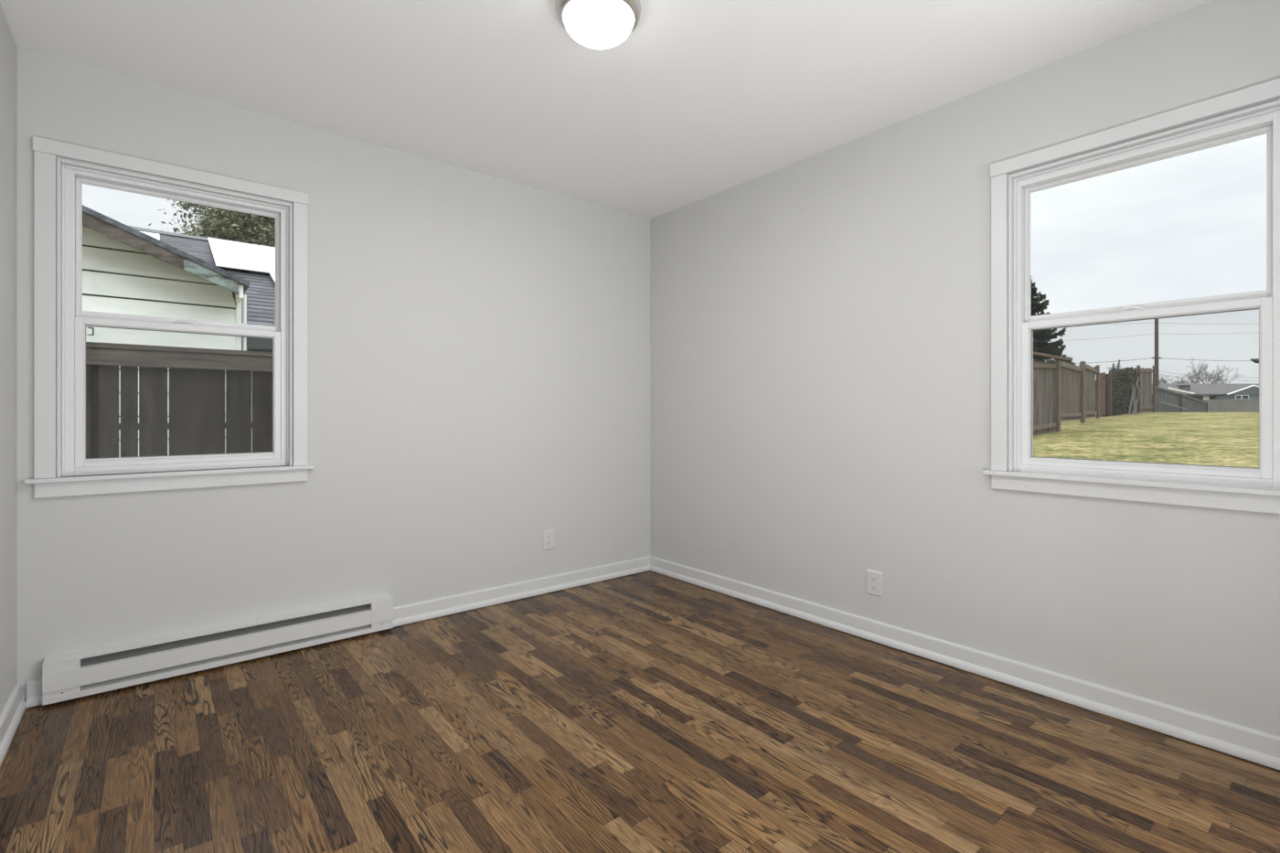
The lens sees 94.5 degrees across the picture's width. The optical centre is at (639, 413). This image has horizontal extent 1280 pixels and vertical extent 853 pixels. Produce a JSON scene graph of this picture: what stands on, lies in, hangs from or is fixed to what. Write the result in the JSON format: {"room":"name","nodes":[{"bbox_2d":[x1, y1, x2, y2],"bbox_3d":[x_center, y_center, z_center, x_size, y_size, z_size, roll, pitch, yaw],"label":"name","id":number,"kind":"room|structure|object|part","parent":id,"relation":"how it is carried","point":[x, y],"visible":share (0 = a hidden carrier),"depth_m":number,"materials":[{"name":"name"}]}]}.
{"room":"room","nodes":[
{"label":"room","id":0,"kind":"room"},
{"bbox_2d":[0,2,17,714],"bbox_3d":[-1.310,-0.131,0.861,0.150,2.440,3.293,0,0,-39],"label":"wall","id":1,"kind":"structure","parent":0,"point":[8,48],"depth_m":2.04,"materials":[{"name":"grey paint"}]},
{"bbox_2d":[0,682,26,767],"bbox_3d":[-1.280,1.039,0.963,0.027,0.092,3.173,0,0,-39],"label":"baseboard","id":2,"kind":"structure","parent":1,"relation":"attached to","point":[11,716],"depth_m":2.01,"materials":[{"name":"white paint"}]},
{"bbox_2d":[17,46,650,699],"bbox_3d":[-1.161,-0.131,3.210,3.363,2.440,0.150,0,0,-39],"label":"wall","id":3,"kind":"structure","parent":0,"point":[478,344],"depth_m":2.98,"materials":[{"name":"grey paint"}]},
{"bbox_2d":[23,136,313,498],"bbox_3d":[-1.946,-0.356,2.535,0.946,1.344,0.174,0,0,-39],"label":"window","id":4,"kind":"structure","parent":3,"relation":"in","point":[60,323],"depth_m":2.39,"materials":[{"name":"white paint"}]},
{"bbox_3d":[-2.233,-0.366,2.221,0.058,1.218,0.019,0,0,-39],"label":"casing","id":5,"kind":"part","parent":4,"relation":"part of","materials":[{"name":"white paint"}]},
{"bbox_3d":[-1.907,-1.002,2.487,0.906,0.052,0.022,0,0,-39],"label":"head casing","id":6,"kind":"part","parent":4,"relation":"part of","materials":[{"name":"white paint"}]},
{"bbox_3d":[-1.963,-0.356,2.556,0.758,1.200,0.120,0,0,-39],"label":"vinyl frame","id":7,"kind":"part","parent":4,"relation":"part of","materials":[{"name":"white plastic"}]},
{"bbox_3d":[-1.967,-0.645,2.565,0.694,0.576,0.024,0,0,-39],"label":"sash","id":8,"kind":"part","parent":4,"relation":"part of","materials":[{"name":"white plastic"}]},
{"bbox_3d":[-1.944,-0.083,2.538,0.694,0.588,0.036,0,0,-39],"label":"sash","id":9,"kind":"part","parent":4,"relation":"part of","materials":[{"name":"white plastic"}]},
{"bbox_3d":[-1.583,-0.366,2.755,0.058,1.218,0.019,0,0,-39],"label":"casing","id":10,"kind":"part","parent":4,"relation":"part of","materials":[{"name":"white paint"}]},
{"bbox_2d":[42,593,393,705],"bbox_3d":[-1.739,0.998,2.595,1.242,0.156,0.068,0,0,-39],"label":"baseboard heater","id":11,"kind":"object","parent":3,"relation":"attached to","point":[74,675],"visible":1,"depth_m":2.49,"materials":[{"name":"white metal"}]},
{"bbox_3d":[-1.722,1.001,2.575,1.040,0.070,0.014,0,0,-39],"label":"panel","id":12,"kind":"part","parent":11,"relation":"part of","materials":[{"name":"white metal"}]},
{"bbox_2d":[25,555,650,708],"bbox_3d":[-1.094,1.039,3.150,3.036,0.092,0.027,0,0,-39],"label":"baseboard","id":13,"kind":"structure","parent":3,"relation":"attached to","point":[425,610],"depth_m":3.39,"materials":[{"name":"white paint"}]},
{"bbox_2d":[543,529,554,550],"bbox_3d":[-0.556,0.772,3.604,0.075,0.119,0.008,0,0,-39],"label":"wall outlet","id":14,"kind":"object","parent":3,"relation":"attached to","point":[548,535],"visible":1,"depth_m":3.60,"materials":[{"name":"white plastic"}]},
{"bbox_2d":[0,0,1210,219],"bbox_3d":[-0.346,-1.421,0.714,5.271,0.140,5.043,0,0,-39],"label":"ceiling","id":15,"kind":"structure","parent":0,"point":[703,99],"depth_m":2.29,"materials":[{"name":"white paint"}]},
{"bbox_2d":[554,0,640,49],"bbox_3d":[-0.138,-1.297,1.970,0.285,0.108,0.285,0,0,-39],"label":"ceiling light","id":16,"kind":"object","parent":15,"relation":"attached to","point":[593,24],"visible":1,"depth_m":1.92,"materials":[{"name":"white glass"}]},
{"bbox_2d":[0,570,1279,852],"bbox_3d":[-0.346,1.149,0.714,5.271,0.120,5.043,0,0,-39],"label":"floor","id":17,"kind":"structure","parent":0,"point":[649,711],"depth_m":1.90,"materials":[{"name":"brown wood"}]},
{"bbox_2d":[650,0,1279,736],"bbox_3d":[1.173,-0.131,2.899,0.150,2.440,3.293,0,0,-39],"label":"wall","id":18,"kind":"structure","parent":0,"point":[820,324],"depth_m":2.66,"materials":[{"name":"grey paint"}]},
{"bbox_2d":[866,569,882,597],"bbox_3d":[1.123,0.815,2.836,0.008,0.119,0.075,0,0,-39],"label":"wall outlet","id":19,"kind":"object","parent":18,"relation":"attached to","point":[874,579],"visible":1,"depth_m":2.83,"materials":[{"name":"white plastic"}]},
{"bbox_2d":[870,584,877,590],"bbox_3d":[1.121,0.835,2.834,0.003,0.024,0.033,0,0,-39],"label":"receptacle","id":20,"kind":"object","parent":19,"relation":"attached to","point":[873,587],"depth_m":2.83,"materials":[{"name":"white plastic"}]},
{"bbox_2d":[870,576,877,582],"bbox_3d":[1.121,0.795,2.834,0.003,0.024,0.033,0,0,-39],"label":"receptacle","id":21,"kind":"object","parent":19,"relation":"attached to","point":[872,579],"depth_m":2.83,"materials":[{"name":"white plastic"}]},
{"bbox_2d":[650,555,1279,769],"bbox_3d":[1.067,1.039,2.889,0.027,0.092,3.173,0,0,-39],"label":"baseboard","id":22,"kind":"structure","parent":18,"relation":"attached to","point":[1256,746],"depth_m":2.34,"materials":[{"name":"white paint"}]},
{"bbox_2d":[982,78,1279,513],"bbox_3d":[1.775,-0.356,2.128,0.174,1.329,0.935,0,0,-39],"label":"window","id":23,"kind":"structure","parent":18,"relation":"in","point":[1012,325],"depth_m":2.11,"materials":[{"name":"white paint"}]},
{"bbox_3d":[1.465,-0.366,2.410,0.019,1.203,0.058,0,0,-39],"label":"casing","id":24,"kind":"part","parent":23,"relation":"part of","materials":[{"name":"white paint"}]},
{"bbox_3d":[1.827,-0.080,2.176,0.008,0.570,0.693,0,0,-39],"label":"screen frame","id":25,"kind":"part","parent":23,"relation":"part of","materials":[{"name":"white plastic"}]},
{"bbox_3d":[1.727,-0.995,2.089,0.022,0.052,0.895,0,0,-39],"label":"head casing","id":26,"kind":"part","parent":23,"relation":"part of","materials":[{"name":"white paint"}]},
{"bbox_3d":[1.773,-0.080,2.132,0.036,0.572,0.696,0,0,-39],"label":"sash","id":27,"kind":"part","parent":23,"relation":"part of","materials":[{"name":"white plastic"}]},
{"bbox_3d":[1.801,-0.631,2.155,0.024,0.572,0.696,0,0,-39],"label":"sash","id":28,"kind":"part","parent":23,"relation":"part of","materials":[{"name":"white plastic"}]},
{"label":"outside","id":29,"kind":"structure","parent":0,"visible":0},
{"bbox_2d":[1033,412,1258,468],"bbox_3d":[52.324,0.771,62.348,240.000,1.635,150.000,0,0,-39],"label":"ground","id":30,"kind":"structure","parent":29,"point":[1222,439],"depth_m":11.37,"materials":[{"name":"green plant"}]},
{"bbox_2d":[82,204,275,457],"bbox_3d":[-6.509,-0.739,11.084,20.000,4.855,11.006,0,0,-39],"label":"house","id":31,"kind":"structure","parent":30,"relation":"on","point":[126,270],"depth_m":5.88,"materials":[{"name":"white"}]},
{"bbox_2d":[140,231,159,240],"bbox_3d":[-7.824,-2.566,8.792,1.060,0.809,1.720,0,0,-39],"label":"solar panel","id":32,"kind":"object","parent":31,"relation":"on","point":[154,235],"visible":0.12,"depth_m":9.61,"materials":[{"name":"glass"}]},
{"bbox_3d":[-4.307,0.209,6.342,0.045,2.960,0.130,0,0,-39],"label":"corner trim","id":33,"kind":"part","parent":31,"relation":"part of","materials":[{"name":"white wood"}]},
{"bbox_2d":[207,237,275,272],"bbox_3d":[-6.652,-2.680,10.084,1.050,0.858,1.830,0,0,-39],"label":"skylight","id":34,"kind":"object","parent":31,"relation":"on","point":[226,253],"visible":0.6,"depth_m":9.93,"materials":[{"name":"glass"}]},
{"bbox_2d":[269,271,275,282],"bbox_3d":[-4.894,-1.812,9.030,1.050,0.876,1.870,0,0,-39],"label":"solar panel","id":35,"kind":"object","parent":31,"relation":"on","point":[272,274],"visible":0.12,"depth_m":9.27,"materials":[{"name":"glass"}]},
{"bbox_2d":[85,341,272,458],"bbox_3d":[-2.628,0.593,3.862,5.728,1.992,0.195,0,0,-39],"label":"wooden fence","id":36,"kind":"object","parent":30,"relation":"on","point":[196,424],"visible":0.12,"depth_m":3.62,"materials":[{"name":"wood"}]},
{"bbox_3d":[-2.565,-0.323,3.822,5.683,0.091,0.035,0,0,-39],"label":"rail","id":37,"kind":"part","parent":36,"relation":"part of","materials":[{"name":"wood"}]},
{"bbox_3d":[-2.603,0.079,3.868,5.683,0.040,0.038,0,0,-39],"label":"rail","id":38,"kind":"part","parent":36,"relation":"part of","materials":[{"name":"brown wood"}]},
{"bbox_2d":[148,199,275,247],"bbox_3d":[-14.950,-4.404,24.024,6.658,11.987,6.578,0,0,6],"label":"broadleaf tree","id":39,"kind":"object","parent":30,"relation":"on","point":[216,223],"visible":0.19,"depth_m":21.96,"materials":[{"name":"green plant"}]},
{"bbox_2d":[1030,272,1096,410],"bbox_3d":[23.279,-4.245,35.647,8.927,8.869,7.832,0,0,-3],"label":"conifer tree","id":40,"kind":"object","parent":30,"relation":"on","point":[1043,336],"visible":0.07,"depth_m":34.80,"materials":[{"name":"green plant"}]},
{"bbox_2d":[1033,351,1099,435],"bbox_3d":[11.610,-0.387,15.800,9.888,2.364,0.502,0,0,-45],"label":"wooden fence","id":41,"kind":"object","parent":30,"relation":"on","point":[1062,390],"visible":0.84,"depth_m":14.84,"materials":[{"name":"brown wood"}]},
{"bbox_3d":[8.908,-0.339,13.306,2.227,1.766,0.025,0,0,-38],"label":"board panel","id":42,"kind":"part","parent":41,"relation":"part of","materials":[{"name":"brown wood"}]},
{"bbox_3d":[8.929,-1.071,13.279,2.264,0.184,0.037,0,0,-38],"label":"rail","id":43,"kind":"part","parent":41,"relation":"part of","materials":[{"name":"brown wood"}]},
{"bbox_3d":[8.929,0.323,13.279,2.264,0.209,0.037,0,0,-38],"label":"rail","id":44,"kind":"part","parent":41,"relation":"part of","materials":[{"name":"brown wood"}]},
{"bbox_3d":[9.914,-0.446,14.154,0.025,1.753,0.374,0,0,37],"label":"board panel","id":45,"kind":"part","parent":41,"relation":"part of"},
{"bbox_3d":[9.853,-0.325,13.959,0.080,2.014,0.080,0,0,-39],"label":"post","id":46,"kind":"part","parent":41,"relation":"part of","materials":[{"name":"brown wood"}]},
{"bbox_3d":[10.085,-0.427,14.259,0.080,1.753,0.080,0,0,-39],"label":"post","id":47,"kind":"part","parent":41,"relation":"part of","materials":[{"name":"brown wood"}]},
{"bbox_3d":[11.406,-0.582,15.755,0.026,1.561,3.934,0,0,44],"label":"board panel","id":48,"kind":"part","parent":41,"relation":"part of","materials":[{"name":"brown wood"}]},
{"bbox_3d":[11.430,-1.239,15.732,0.037,0.149,3.998,0,0,44],"label":"rail","id":49,"kind":"part","parent":41,"relation":"part of","materials":[{"name":"brown wood"}]},
{"bbox_3d":[11.430,0.040,15.732,0.037,0.117,3.998,0,0,44],"label":"rail","id":50,"kind":"part","parent":41,"relation":"part of","materials":[{"name":"brown wood"}]},
{"bbox_3d":[12.869,-0.665,17.305,0.021,1.702,0.262,0,0,42],"label":"board panel","id":51,"kind":"part","parent":41,"relation":"part of","materials":[{"name":"brown wood"}]},
{"bbox_3d":[12.838,-0.535,17.159,0.080,1.942,0.080,0,0,-39],"label":"post","id":52,"kind":"part","parent":41,"relation":"part of","materials":[{"name":"brown wood"}]},
{"bbox_3d":[13.013,-0.554,17.359,0.080,1.931,0.080,0,0,-39],"label":"post","id":53,"kind":"part","parent":41,"relation":"part of","materials":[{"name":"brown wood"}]},
{"bbox_3d":[13.942,-0.688,18.405,0.025,1.697,2.762,0,0,45],"label":"board panel","id":54,"kind":"part","parent":41,"relation":"part of","materials":[{"name":"wood"}]},
{"bbox_3d":[13.966,-1.396,18.381,0.037,0.146,2.807,0,0,45],"label":"rail","id":55,"kind":"part","parent":41,"relation":"part of","materials":[{"name":"brown wood"}]},
{"bbox_3d":[13.966,-0.016,18.381,0.037,0.119,2.807,0,0,45],"label":"rail","id":56,"kind":"part","parent":41,"relation":"part of","materials":[{"name":"brown wood"}]},
{"bbox_3d":[14.983,-0.592,19.359,0.080,1.954,0.080,0,0,-39],"label":"post","id":57,"kind":"part","parent":41,"relation":"part of","materials":[{"name":"brown wood"}]},
{"bbox_2d":[1099,372,1111,416],"bbox_3d":[15.909,-0.491,20.276,1.082,1.863,0.125,0,0,-37],"label":"gate","id":58,"kind":"object","parent":30,"relation":"on","point":[1102,375],"visible":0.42,"depth_m":20.39,"materials":[{"name":"brown wood"}]},
{"bbox_3d":[15.522,-0.470,19.959,0.080,1.780,0.080,0,0,-39],"label":"post","id":59,"kind":"part","parent":58,"relation":"part of","materials":[{"name":"brown wood"}]},
{"bbox_3d":[15.866,-0.616,20.306,0.982,1.613,0.025,0,0,-37],"label":"board panel","id":60,"kind":"part","parent":58,"relation":"part of","materials":[{"name":"brown wood"}]},
{"bbox_3d":[16.320,-0.488,20.559,0.080,1.858,0.080,0,0,-39],"label":"post","id":61,"kind":"part","parent":58,"relation":"part of","materials":[{"name":"brown wood"}]},
{"bbox_2d":[1105,370,1108,416],"bbox_3d":[15.938,-0.517,20.200,0.086,1.871,0.090,0,0,-39],"label":"gate post","id":62,"kind":"object","parent":30,"relation":"on","point":[1106,371],"visible":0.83,"depth_m":20.17,"materials":[{"name":"brown wood"}]},
{"bbox_2d":[1127,376,1140,414],"bbox_3d":[18.645,-0.637,22.337,0.760,1.523,0.295,0,0,-39],"label":"tree trunk","id":63,"kind":"object","parent":30,"relation":"on","point":[1133,396],"visible":0.83,"depth_m":22.29,"materials":[{"name":"grey plant"}]},
{"bbox_2d":[1123,365,1155,412],"bbox_3d":[19.132,-0.801,22.918,6.624,2.425,0.141,0,0,-39],"label":"fence","id":64,"kind":"object","parent":30,"relation":"on","point":[1146,374],"visible":0.33,"depth_m":24.42,"materials":[{"name":"brown wood"}]},
{"bbox_2d":[1108,365,1141,415],"bbox_3d":[18.013,-0.832,21.988,4.360,2.039,0.157,0,0,-39],"label":"ivy","id":65,"kind":"object","parent":64,"relation":"attached to","point":[1121,380],"visible":0.8,"depth_m":21.80,"materials":[{"name":"green plant"}]},
{"bbox_3d":[19.605,-0.816,23.259,0.080,2.133,0.080,0,0,-39],"label":"post","id":66,"kind":"part","parent":64,"relation":"part of","materials":[{"name":"brown wood"}]},
{"bbox_3d":[20.592,-0.951,24.155,2.646,1.901,0.026,0,0,-39],"label":"board panel","id":67,"kind":"part","parent":64,"relation":"part of","materials":[{"name":"wood"}]},
{"bbox_3d":[20.613,-1.731,24.130,2.689,0.210,0.037,0,0,-39],"label":"rail","id":68,"kind":"part","parent":64,"relation":"part of","materials":[{"name":"brown wood"}]},
{"bbox_3d":[20.613,-0.227,24.130,2.689,0.198,0.037,0,0,-39],"label":"rail","id":69,"kind":"part","parent":64,"relation":"part of","materials":[{"name":"brown wood"}]},
{"bbox_3d":[21.689,-0.930,24.959,0.080,2.167,0.080,0,0,-39],"label":"post","id":70,"kind":"part","parent":64,"relation":"part of","materials":[{"name":"brown wood"}]},
{"bbox_2d":[1152,319,1161,386],"bbox_3d":[28.730,-2.507,32.979,0.458,5.748,0.249,0,0,0],"label":"utility pole","id":71,"kind":"object","parent":30,"relation":"on","point":[1156,357],"visible":0.48,"depth_m":32.93,"materials":[{"name":"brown wood"}]},
{"bbox_2d":[1033,332,1242,341],"bbox_3d":[28.563,-4.310,32.999,16.322,0.676,0.013,0,0,0],"label":"utility wire","id":72,"kind":"object","parent":71,"relation":"attached to","point":[1236,333],"visible":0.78,"depth_m":32.99,"materials":[{"name":"grey"}]},
{"bbox_2d":[1077,357,1241,363],"bbox_3d":[28.563,-2.874,32.999,16.322,0.468,0.024,0,0,0],"label":"utility wire","id":73,"kind":"object","parent":71,"relation":"attached to","point":[1161,357],"visible":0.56,"depth_m":32.99,"materials":[{"name":"grey"}]},
{"bbox_2d":[1250,358,1258,362],"bbox_3d":[33.917,-2.881,32.562,0.260,0.287,0.420,0,0,-18],"label":"box","id":74,"kind":"object","parent":73,"relation":"hanging from","point":[1255,360],"visible":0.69,"depth_m":32.51,"materials":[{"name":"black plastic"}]},
{"bbox_2d":[1100,322,1232,324],"bbox_3d":[28.563,-5.038,32.999,16.322,0.139,0.013,0,0,0],"label":"utility wire","id":75,"kind":"object","parent":71,"relation":"attached to","point":[1139,323],"visible":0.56,"depth_m":32.99,"materials":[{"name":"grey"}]},
{"bbox_2d":[1158,373,1253,381],"bbox_3d":[32.757,-1.996,32.999,7.933,0.406,0.013,0,0,0],"label":"utility wire","id":76,"kind":"object","parent":71,"relation":"attached to","point":[1158,374],"visible":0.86,"depth_m":32.99,"materials":[{"name":"grey"}]},
{"bbox_2d":[1152,373,1186,383],"bbox_3d":[80.421,-2.929,89.486,5.289,6.468,7.297,0,0,-39],"label":"bare tree","id":77,"kind":"object","parent":30,"relation":"on","point":[1160,378],"visible":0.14,"depth_m":90.63,"materials":[{"name":"grey plant"}]},
{"bbox_2d":[1160,401,1186,410],"bbox_3d":[25.965,-0.345,28.750,5.593,0.402,0.090,0,0,-39],"label":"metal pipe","id":78,"kind":"object","parent":30,"relation":"on","point":[1162,402],"visible":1,"depth_m":28.45,"materials":[{"name":"metal"}]},
{"bbox_2d":[1095,384,1258,412],"bbox_3d":[59.892,-1.429,66.500,21.265,3.823,19.724,0,0,-39],"label":"house","id":79,"kind":"structure","parent":30,"relation":"on","point":[1203,392],"depth_m":62.41,"materials":[{"name":"grey"}]},
{"bbox_2d":[1155,386,1207,412],"bbox_3d":[28.677,-0.510,31.240,12.275,1.573,0.161,0,0,-38],"label":"fence","id":80,"kind":"object","parent":30,"relation":"on","point":[1191,404],"visible":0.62,"depth_m":30.52,"materials":[{"name":"grey wood"}]},
{"bbox_3d":[26.052,-0.636,29.256,5.599,1.320,0.026,0,0,-38],"label":"board panel","id":81,"kind":"part","parent":80,"relation":"part of","materials":[{"name":"grey wood"}]},
{"bbox_3d":[26.073,-1.103,29.229,5.641,0.328,0.037,0,0,-38],"label":"rail","id":82,"kind":"part","parent":80,"relation":"part of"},
{"bbox_3d":[26.073,-0.097,29.229,5.641,0.127,0.037,0,0,-38],"label":"rail","id":83,"kind":"part","parent":80,"relation":"part of","materials":[{"name":"grey wood"}]},
{"bbox_3d":[28.319,-0.390,30.959,0.080,1.328,0.080,0,0,-39],"label":"post","id":84,"kind":"part","parent":80,"relation":"part of","materials":[{"name":"grey wood"}]},
{"bbox_3d":[30.859,-0.516,33.006,6.503,1.087,0.026,0,0,-38],"label":"board panel","id":85,"kind":"part","parent":80,"relation":"part of","materials":[{"name":"grey wood"}]},
{"bbox_3d":[30.880,-0.799,32.979,6.552,0.481,0.037,0,0,-38],"label":"rail","id":86,"kind":"part","parent":80,"relation":"part of","materials":[{"name":"grey wood"}]},
{"bbox_3d":[30.880,-0.062,32.979,6.552,0.143,0.037,0,0,-38],"label":"rail","id":87,"kind":"part","parent":80,"relation":"part of","materials":[{"name":"grey wood"}]},
{"bbox_2d":[1175,375,1204,383],"bbox_3d":[83.146,-2.797,89.662,5.363,6.216,4.397,0,0,-39],"label":"bare tree","id":88,"kind":"object","parent":30,"relation":"on","point":[1198,381],"visible":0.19,"depth_m":89.73,"materials":[{"name":"grey plant"}]},
{"bbox_2d":[1184,360,1239,383],"bbox_3d":[91.538,-4.506,94.629,7.109,9.644,7.020,0,0,-39],"label":"bare tree","id":89,"kind":"object","parent":30,"relation":"on","point":[1220,371],"visible":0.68,"depth_m":94.70,"materials":[{"name":"grey plant"}]},
{"bbox_2d":[1205,398,1258,412],"bbox_3d":[37.855,-0.240,37.063,7.149,1.458,0.077,0,0,-17],"label":"wall","id":90,"kind":"structure","parent":30,"relation":"on","point":[1232,405],"depth_m":36.73,"materials":[{"name":"concrete"}]}
]}

